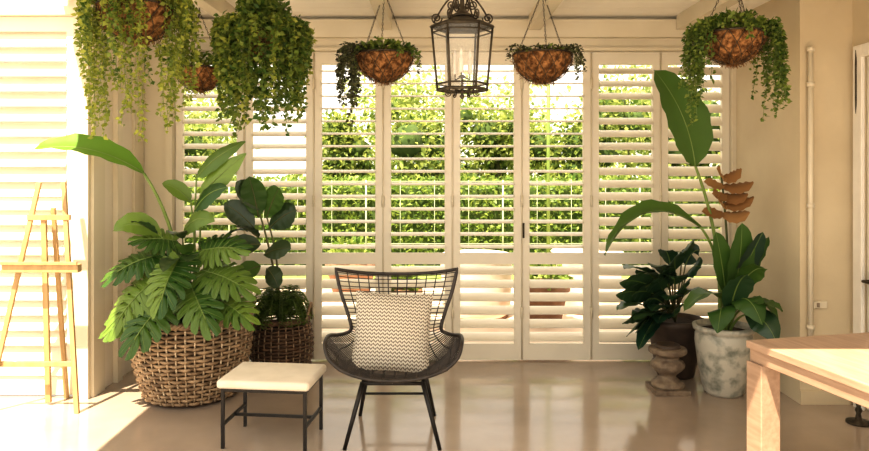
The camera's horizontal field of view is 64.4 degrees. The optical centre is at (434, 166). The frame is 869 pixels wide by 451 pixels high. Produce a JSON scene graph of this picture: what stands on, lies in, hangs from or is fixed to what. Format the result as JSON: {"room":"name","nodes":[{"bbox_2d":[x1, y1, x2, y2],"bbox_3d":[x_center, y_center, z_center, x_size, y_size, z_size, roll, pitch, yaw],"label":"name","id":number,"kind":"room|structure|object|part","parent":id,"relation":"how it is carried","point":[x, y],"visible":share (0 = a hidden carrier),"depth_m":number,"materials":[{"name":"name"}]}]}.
{"room":"sunroom","nodes":[
{"label":"sunroom","id":0,"kind":"room"},
{"bbox_2d":[91,5,143,396],"bbox_3d":[-2.373,0.150,5.115,0.135,2.840,0.830,0,0,0],"label":"wall","id":1,"kind":"structure","parent":0,"point":[117,190],"depth_m":5.00,"materials":[{"name":"paint"}]},
{"bbox_2d":[0,17,72,394],"bbox_3d":[-2.945,0.265,4.740,0.994,2.586,0.061,0,0,0],"label":"shutter","id":2,"kind":"object","parent":1,"relation":"attached to","point":[34,53],"visible":0.73,"depth_m":4.72,"materials":[{"name":"paint"}]},
{"bbox_2d":[0,0,90,398],"bbox_3d":[-3.470,0.080,4.750,2.260,2.980,0.180,0,0,0],"label":"trim","id":3,"kind":"structure","parent":1,"relation":"attached to","point":[8,8],"depth_m":4.66,"materials":[{"name":"paint"}]},
{"bbox_2d":[0,359,868,450],"bbox_3d":[-0.900,1.620,1.330,10.200,0.100,8.660,0,0,0],"label":"floor","id":4,"kind":"structure","parent":0,"point":[480,405],"depth_m":4.29,"materials":[{"name":"concrete"}]},
{"bbox_2d":[0,182,81,413],"bbox_3d":[-2.570,0.835,4.545,0.609,1.476,0.310,0,0,0],"label":"easel","id":5,"kind":"object","parent":4,"relation":"on","point":[44,267],"visible":1,"depth_m":4.49,"materials":[{"name":"brown wood"}]},
{"bbox_2d":[32,133,260,406],"bbox_3d":[-1.821,0.674,4.663,1.445,1.783,1.005,0,0,-2],"label":"wicker basket planter","id":6,"kind":"object","parent":4,"relation":"on","point":[183,335],"visible":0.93,"depth_m":4.42,"materials":[{"name":"wicker"}]},
{"bbox_2d":[224,176,313,363],"bbox_3d":[-1.193,0.816,5.201,0.519,1.498,0.660,0,0,24],"label":"basket planter","id":7,"kind":"object","parent":4,"relation":"on","point":[281,339],"visible":0.88,"depth_m":5.08,"materials":[{"name":"wicker"}]},
{"bbox_2d":[217,362,325,450],"bbox_3d":[-0.930,1.376,3.990,0.530,0.388,0.390,0,0,6],"label":"footstool","id":8,"kind":"object","parent":4,"relation":"on","point":[252,377],"visible":1,"depth_m":3.90,"materials":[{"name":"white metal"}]},
{"bbox_2d":[323,267,463,449],"bbox_3d":[-0.234,1.097,4.120,0.820,0.955,0.630,0,0,0],"label":"chair","id":9,"kind":"object","parent":4,"relation":"on","point":[392,331],"visible":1,"depth_m":4.10,"materials":[{"name":"metal"}]},
{"bbox_2d":[352,290,433,372],"bbox_3d":[-0.255,0.995,4.165,0.476,0.476,0.174,3,-19,0],"label":"cushion","id":10,"kind":"object","parent":9,"relation":"on","point":[392,331],"depth_m":4.10,"materials":[{"name":"beige fabric"}]},
{"bbox_2d":[616,239,703,379],"bbox_3d":[1.709,1.045,5.077,0.463,1.049,0.781,0,0,42],"label":"potted plant","id":11,"kind":"object","parent":4,"relation":"on","point":[647,287],"visible":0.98,"depth_m":5.03,"materials":[{"name":"plant"}]},
{"bbox_3d":[1.820,1.355,5.220,0.420,0.430,0.420,0,0,0],"label":"pot","id":12,"kind":"part","parent":11,"relation":"part of","materials":[{"name":"ceramic"}]},
{"bbox_2d":[645,341,690,395],"bbox_3d":[1.635,1.404,4.840,0.260,0.332,0.260,0,0,0],"label":"stone pedestal","id":13,"kind":"object","parent":4,"relation":"on","point":[667,362],"visible":1,"depth_m":4.76,"materials":[{"name":"brown stone"}]},
{"bbox_2d":[604,70,782,397],"bbox_3d":[1.697,0.460,4.708,1.207,2.221,0.593,0,0,0],"label":"potted plant","id":14,"kind":"object","parent":4,"relation":"on","point":[722,353],"visible":0.98,"depth_m":4.62,"materials":[{"name":"green plant"}]},
{"bbox_3d":[2.010,1.333,4.800,0.410,0.475,0.410,0,0,0],"label":"pot","id":15,"kind":"part","parent":14,"relation":"part of","materials":[{"name":"stone"}]},
{"bbox_2d":[746,332,868,450],"bbox_3d":[2.102,1.195,2.670,0.950,0.750,1.450,0,0,-13],"label":"dining table","id":16,"kind":"object","parent":4,"relation":"on","point":[837,364],"visible":1,"depth_m":3.15,"materials":[{"name":"brown wood"}]},
{"bbox_2d":[845,403,868,426],"bbox_3d":[2.600,1.495,4.230,0.140,0.150,0.140,0,0,0],"label":"door stop","id":17,"kind":"object","parent":4,"relation":"on","point":[858,421],"visible":0.77,"depth_m":4.21,"materials":[{"name":"metal"}]},
{"bbox_2d":[144,17,736,319],"bbox_3d":[0.040,0.150,5.580,4.960,2.840,0.240,0,0,0],"label":"wall","id":18,"kind":"structure","parent":0,"point":[594,34],"depth_m":5.51,"materials":[{"name":"paint"}]},
{"bbox_2d":[175,52,242,296],"bbox_3d":[-1.815,0.315,5.590,0.554,2.486,0.103,0,0,0],"label":"plantation shutter","id":19,"kind":"object","parent":18,"relation":"attached to","point":[180,159],"visible":0.29,"depth_m":5.57,"materials":[{"name":"paint"}]},
{"bbox_2d":[245,52,313,359],"bbox_3d":[-1.255,0.315,5.590,0.554,2.486,0.103,0,0,0],"label":"plantation shutter","id":20,"kind":"object","parent":18,"relation":"attached to","point":[306,258],"visible":0.4,"depth_m":5.57,"materials":[{"name":"paint"}]},
{"bbox_2d":[314,52,381,359],"bbox_3d":[-0.695,0.315,5.590,0.554,2.486,0.111,0,0,0],"label":"plantation shutter","id":21,"kind":"object","parent":18,"relation":"attached to","point":[321,58],"visible":0.75,"depth_m":5.57,"materials":[{"name":"paint"}]},
{"bbox_2d":[384,52,451,359],"bbox_3d":[-0.135,0.315,5.590,0.554,2.486,0.111,0,0,0],"label":"plantation shutter","id":22,"kind":"object","parent":18,"relation":"attached to","point":[390,258],"visible":0.73,"depth_m":5.57,"materials":[{"name":"paint"}]},
{"bbox_2d":[243,53,661,358],"bbox_3d":[0.145,0.315,5.553,3.382,2.470,0.043,0,0,0],"label":"trim hinges","id":23,"kind":"object","parent":18,"relation":"attached to","point":[313,78],"visible":0.69,"depth_m":5.56,"materials":[{"name":"paint"}]},
{"bbox_2d":[453,52,520,359],"bbox_3d":[0.425,0.315,5.590,0.554,2.486,0.111,0,0,0],"label":"plantation shutter","id":24,"kind":"object","parent":18,"relation":"attached to","point":[471,351],"visible":0.92,"depth_m":5.57,"materials":[{"name":"paint"}]},
{"bbox_2d":[522,52,590,359],"bbox_3d":[0.985,0.315,5.590,0.554,2.486,0.111,0,0,0],"label":"plantation shutter","id":25,"kind":"object","parent":18,"relation":"attached to","point":[531,351],"visible":0.94,"depth_m":5.57,"materials":[{"name":"paint"}]},
{"bbox_2d":[591,52,659,359],"bbox_3d":[1.545,0.315,5.590,0.554,2.486,0.094,0,0,0],"label":"plantation shutter","id":26,"kind":"object","parent":18,"relation":"attached to","point":[600,351],"visible":0.84,"depth_m":5.57,"materials":[{"name":"paint"}]},
{"bbox_2d":[660,52,728,318],"bbox_3d":[2.105,0.315,5.590,0.554,2.486,0.082,0,0,0],"label":"plantation shutter","id":27,"kind":"object","parent":18,"relation":"attached to","point":[668,58],"visible":0.39,"depth_m":5.57,"materials":[{"name":"paint"}]},
{"bbox_2d":[166,0,769,29],"bbox_3d":[0.190,-1.188,3.950,5.420,0.205,3.500,0,0,0],"label":"ceiling","id":28,"kind":"structure","parent":0,"point":[686,12],"depth_m":5.16,"materials":[{"name":"paint"}]},
{"bbox_2d":[71,0,205,142],"bbox_3d":[-1.554,-0.670,3.626,0.642,1.061,0.664,0,0,0],"label":"hanging basket","id":29,"kind":"object","parent":28,"relation":"hanging from","point":[129,22],"visible":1,"depth_m":3.52,"materials":[{"name":"plant"}]},
{"bbox_2d":[164,8,223,95],"bbox_3d":[-1.771,-0.871,5.219,0.478,0.659,0.485,0,0,0],"label":"hanging basket","id":30,"kind":"object","parent":28,"relation":"hanging from","point":[206,82],"visible":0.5,"depth_m":5.10,"materials":[{"name":"plant"}]},
{"bbox_2d":[209,0,316,137],"bbox_3d":[-1.002,-0.683,4.057,0.618,1.035,0.633,0,0,-17],"label":"hanging basket","id":31,"kind":"object","parent":28,"relation":"hanging from","point":[262,32],"visible":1,"depth_m":3.90,"materials":[{"name":"plant"}]},
{"bbox_2d":[334,0,422,126],"bbox_3d":[-0.369,-0.736,4.602,0.592,0.928,0.496,0,0,0],"label":"hanging basket","id":32,"kind":"object","parent":28,"relation":"hanging from","point":[378,61],"visible":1,"depth_m":4.49,"materials":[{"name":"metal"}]},
{"bbox_2d":[430,0,493,98],"bbox_3d":[0.145,-0.777,3.620,0.348,0.845,0.301,0,0,0],"label":"hanging lantern","id":33,"kind":"object","parent":28,"relation":"hanging from","point":[460,22],"visible":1,"depth_m":3.61,"materials":[{"name":"metal"}]},
{"bbox_2d":[505,0,586,86],"bbox_3d":[0.735,-0.867,4.600,0.544,0.667,0.424,0,0,0],"label":"hanging basket","id":34,"kind":"object","parent":28,"relation":"hanging from","point":[542,66],"visible":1,"depth_m":4.49,"materials":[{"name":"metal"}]},
{"bbox_2d":[677,0,791,126],"bbox_3d":[1.768,-0.722,4.104,0.613,0.956,0.499,0,0,0],"label":"hanging basket","id":35,"kind":"object","parent":28,"relation":"hanging from","point":[727,42],"visible":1,"depth_m":4.00,"materials":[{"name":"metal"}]},
{"bbox_2d":[736,0,852,403],"bbox_3d":[2.660,0.150,5.135,0.480,2.840,1.130,0,0,0],"label":"wall","id":36,"kind":"structure","parent":0,"point":[772,153],"depth_m":4.57,"materials":[{"name":"paint"}]},
{"bbox_2d":[806,46,814,335],"bbox_3d":[2.482,0.242,4.550,0.048,2.064,0.068,0,0,36],"label":"downpipe","id":37,"kind":"object","parent":36,"relation":"attached to","point":[810,84],"visible":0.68,"depth_m":4.53,"materials":[{"name":"metal"}]},
{"bbox_2d":[813,301,826,307],"bbox_3d":[2.545,0.910,4.558,0.090,0.045,0.026,0,0,0],"label":"wall socket","id":38,"kind":"object","parent":36,"relation":"attached to","point":[816,304],"visible":1,"depth_m":4.55,"materials":[{"name":"paint"}]},
{"bbox_2d":[800,390,849,404],"bbox_3d":[2.583,1.525,4.562,0.325,0.090,0.015,0,0,0],"label":"baseboard","id":39,"kind":"structure","parent":36,"relation":"attached to","point":[807,397],"depth_m":4.55,"materials":[{"name":"paint"}]},
{"bbox_2d":[853,0,868,409],"bbox_3d":[2.835,0.150,3.435,0.130,2.840,2.270,0,0,0],"label":"wall","id":40,"kind":"structure","parent":0,"point":[860,7],"depth_m":4.46,"materials":[{"name":"paint"}]},
{"bbox_2d":[855,50,856,113],"bbox_3d":[2.747,-0.555,4.495,0.026,0.452,0.012,0,0,-45],"label":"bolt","id":41,"kind":"object","parent":40,"relation":"attached to","point":[855,50],"visible":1,"depth_m":4.49,"materials":[{"name":"metal"}]},
{"bbox_2d":[853,42,868,410],"bbox_3d":[2.757,0.390,3.975,0.025,2.360,1.110,0,0,0],"label":"trim","id":42,"kind":"structure","parent":40,"relation":"attached to","point":[862,50],"depth_m":4.46,"materials":[{"name":"paint"}]},
{"bbox_2d":[861,57,868,409],"bbox_3d":[2.778,0.427,3.980,0.104,2.275,0.940,0,0,0],"label":"door","id":43,"kind":"structure","parent":40,"relation":"in","point":[867,280],"depth_m":4.44,"materials":[{"name":"paint"}]},
{"label":"outside","id":44,"kind":"structure","parent":0,"visible":0},
{"bbox_2d":[253,275,715,279],"bbox_3d":[0.000,1.655,21.600,44.000,0.110,24.800,0,0,0],"label":"lawn","id":45,"kind":"structure","parent":44,"point":[323,276],"depth_m":9.99,"materials":[{"name":"green plant"}]},
{"bbox_2d":[184,117,227,180],"bbox_3d":[-5.141,0.308,13.476,2.380,2.634,1.561,0,0,0],"label":"tree","id":46,"kind":"object","parent":45,"relation":"on","point":[187,139],"visible":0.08,"depth_m":13.57,"materials":[{"name":"green plant"}]},
{"bbox_2d":[184,88,257,180],"bbox_3d":[-6.565,-0.407,18.685,3.834,4.061,2.966,0,0,0],"label":"tree","id":47,"kind":"object","parent":45,"relation":"on","point":[213,114],"visible":0.08,"depth_m":18.38,"materials":[{"name":"green plant"}]},
{"bbox_2d":[290,104,374,186],"bbox_3d":[-1.758,0.218,12.898,1.980,2.813,1.573,0,0,-27],"label":"tree","id":48,"kind":"object","parent":45,"relation":"on","point":[329,127],"visible":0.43,"depth_m":12.59,"materials":[{"name":"green plant"}]},
{"bbox_2d":[343,65,444,173],"bbox_3d":[-1.189,-0.780,18.651,3.336,4.806,3.296,0,0,-14],"label":"tree","id":49,"kind":"object","parent":45,"relation":"on","point":[420,90],"visible":0.17,"depth_m":18.20,"materials":[{"name":"green plant"}]},
{"bbox_2d":[359,85,476,186],"bbox_3d":[-0.331,0.033,12.632,2.516,3.182,1.925,0,0,-44],"label":"tree","id":50,"kind":"object","parent":45,"relation":"on","point":[413,127],"visible":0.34,"depth_m":12.36,"materials":[{"name":"green plant"}]},
{"bbox_2d":[184,180,708,276],"bbox_3d":[0.000,0.905,10.081,14.027,1.430,0.025,0,0,0],"label":"fence","id":51,"kind":"object","parent":45,"relation":"on","point":[365,199],"visible":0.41,"depth_m":10.08,"materials":[{"name":"metal"}]},
{"bbox_2d":[184,173,719,265],"bbox_3d":[0.004,0.865,10.623,14.139,1.583,1.063,0,0,0],"label":"clipped hedge","id":52,"kind":"object","parent":45,"relation":"on","point":[326,189],"visible":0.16,"depth_m":10.35,"materials":[{"name":"green plant"}]},
{"bbox_2d":[416,65,571,186],"bbox_3d":[1.911,-0.696,18.478,4.974,4.638,3.455,0,0,0],"label":"tree","id":53,"kind":"object","parent":45,"relation":"on","point":[502,91],"visible":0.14,"depth_m":18.37,"materials":[{"name":"green plant"}]},
{"bbox_2d":[427,94,569,186],"bbox_3d":[1.139,0.010,13.155,2.644,3.228,1.931,0,0,0],"label":"tree","id":54,"kind":"object","parent":45,"relation":"on","point":[479,127],"visible":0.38,"depth_m":12.85,"materials":[{"name":"green plant"}]},
{"bbox_2d":[546,84,549,277],"bbox_3d":[1.650,-0.245,9.400,0.300,3.770,0.100,0,0,0],"label":"garden lamp post","id":55,"kind":"object","parent":45,"relation":"on","point":[547,86],"visible":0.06,"depth_m":9.38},
{"bbox_2d":[508,74,650,186],"bbox_3d":[2.771,-0.087,12.531,2.898,3.421,2.497,0,0,6],"label":"tree","id":56,"kind":"object","parent":45,"relation":"on","point":[577,127],"visible":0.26,"depth_m":12.43,"materials":[{"name":"green plant"}]},
{"bbox_2d":[571,65,691,179],"bbox_3d":[4.939,-0.752,17.883,3.670,4.750,3.003,0,0,0],"label":"tree","id":57,"kind":"object","parent":45,"relation":"on","point":[647,89],"visible":0.08,"depth_m":17.70,"materials":[{"name":"green plant"}]},
{"bbox_2d":[615,88,719,179],"bbox_3d":[4.695,-0.011,13.148,2.378,3.271,2.312,0,0,-3],"label":"tree","id":58,"kind":"object","parent":45,"relation":"on","point":[710,89],"visible":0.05,"depth_m":12.96,"materials":[{"name":"green plant"}]},
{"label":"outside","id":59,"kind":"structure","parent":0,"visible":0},
{"bbox_2d":[253,288,717,342],"bbox_3d":[0.000,1.640,7.430,28.000,0.100,3.540,0,0,0],"label":"ground","id":60,"kind":"structure","parent":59,"point":[439,290],"depth_m":6.79,"materials":[{"name":"stone"}]},
{"bbox_2d":[332,236,363,243],"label":"plant","id":61,"kind":"object","parent":60,"relation":"on","point":[351,241],"depth_m":8.25,"materials":[{"name":"green plant"}]},
{"bbox_2d":[325,264,374,265],"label":"terracotta planter","id":62,"kind":"object","parent":60,"relation":"on","point":[325,264],"depth_m":8.07,"materials":[{"name":"ceramic"}]},
{"bbox_2d":[327,249,373,252],"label":"plant","id":63,"kind":"object","parent":60,"relation":"on","point":[331,250],"depth_m":8.24,"materials":[{"name":"green plant"}]},
{"bbox_2d":[329,275,372,278],"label":"terracotta planter","id":64,"kind":"object","parent":60,"relation":"on","point":[330,276],"depth_m":8.06,"materials":[{"name":"orange ceramic"}]},
{"bbox_2d":[332,289,370,291],"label":"terracotta planter","id":65,"kind":"object","parent":60,"relation":"on","point":[333,290],"depth_m":8.10,"materials":[{"name":"orange ceramic"}]},
{"bbox_2d":[374,264,422,292],"bbox_3d":[-0.337,1.274,7.006,0.551,0.632,0.565,0,0,0],"label":"terracotta planter","id":66,"kind":"object","parent":60,"relation":"on","point":[392,289],"visible":0.1,"depth_m":6.93,"materials":[{"name":"ceramic"}]},
{"bbox_2d":[440,249,511,318],"bbox_3d":[0.449,1.259,7.401,0.796,0.662,0.798,0,0,0],"label":"armchair","id":67,"kind":"object","parent":60,"relation":"on","point":[462,277],"visible":0.23,"depth_m":7.06,"materials":[{"name":"white fabric"}]},
{"bbox_2d":[530,264,572,318],"bbox_3d":[1.107,1.228,7.012,0.620,0.723,0.640,0,0,-42],"label":"terracotta planter","id":68,"kind":"object","parent":60,"relation":"on","point":[532,290],"visible":0.21,"depth_m":6.81,"materials":[{"name":"brown ceramic"}]},
{"bbox_2d":[550,249,623,315],"bbox_3d":[1.697,1.258,7.697,0.800,0.663,0.804,0,0,0],"label":"armchair","id":69,"kind":"object","parent":60,"relation":"on","point":[572,290],"visible":0.18,"depth_m":7.41,"materials":[{"name":"white fabric"}]}
]}

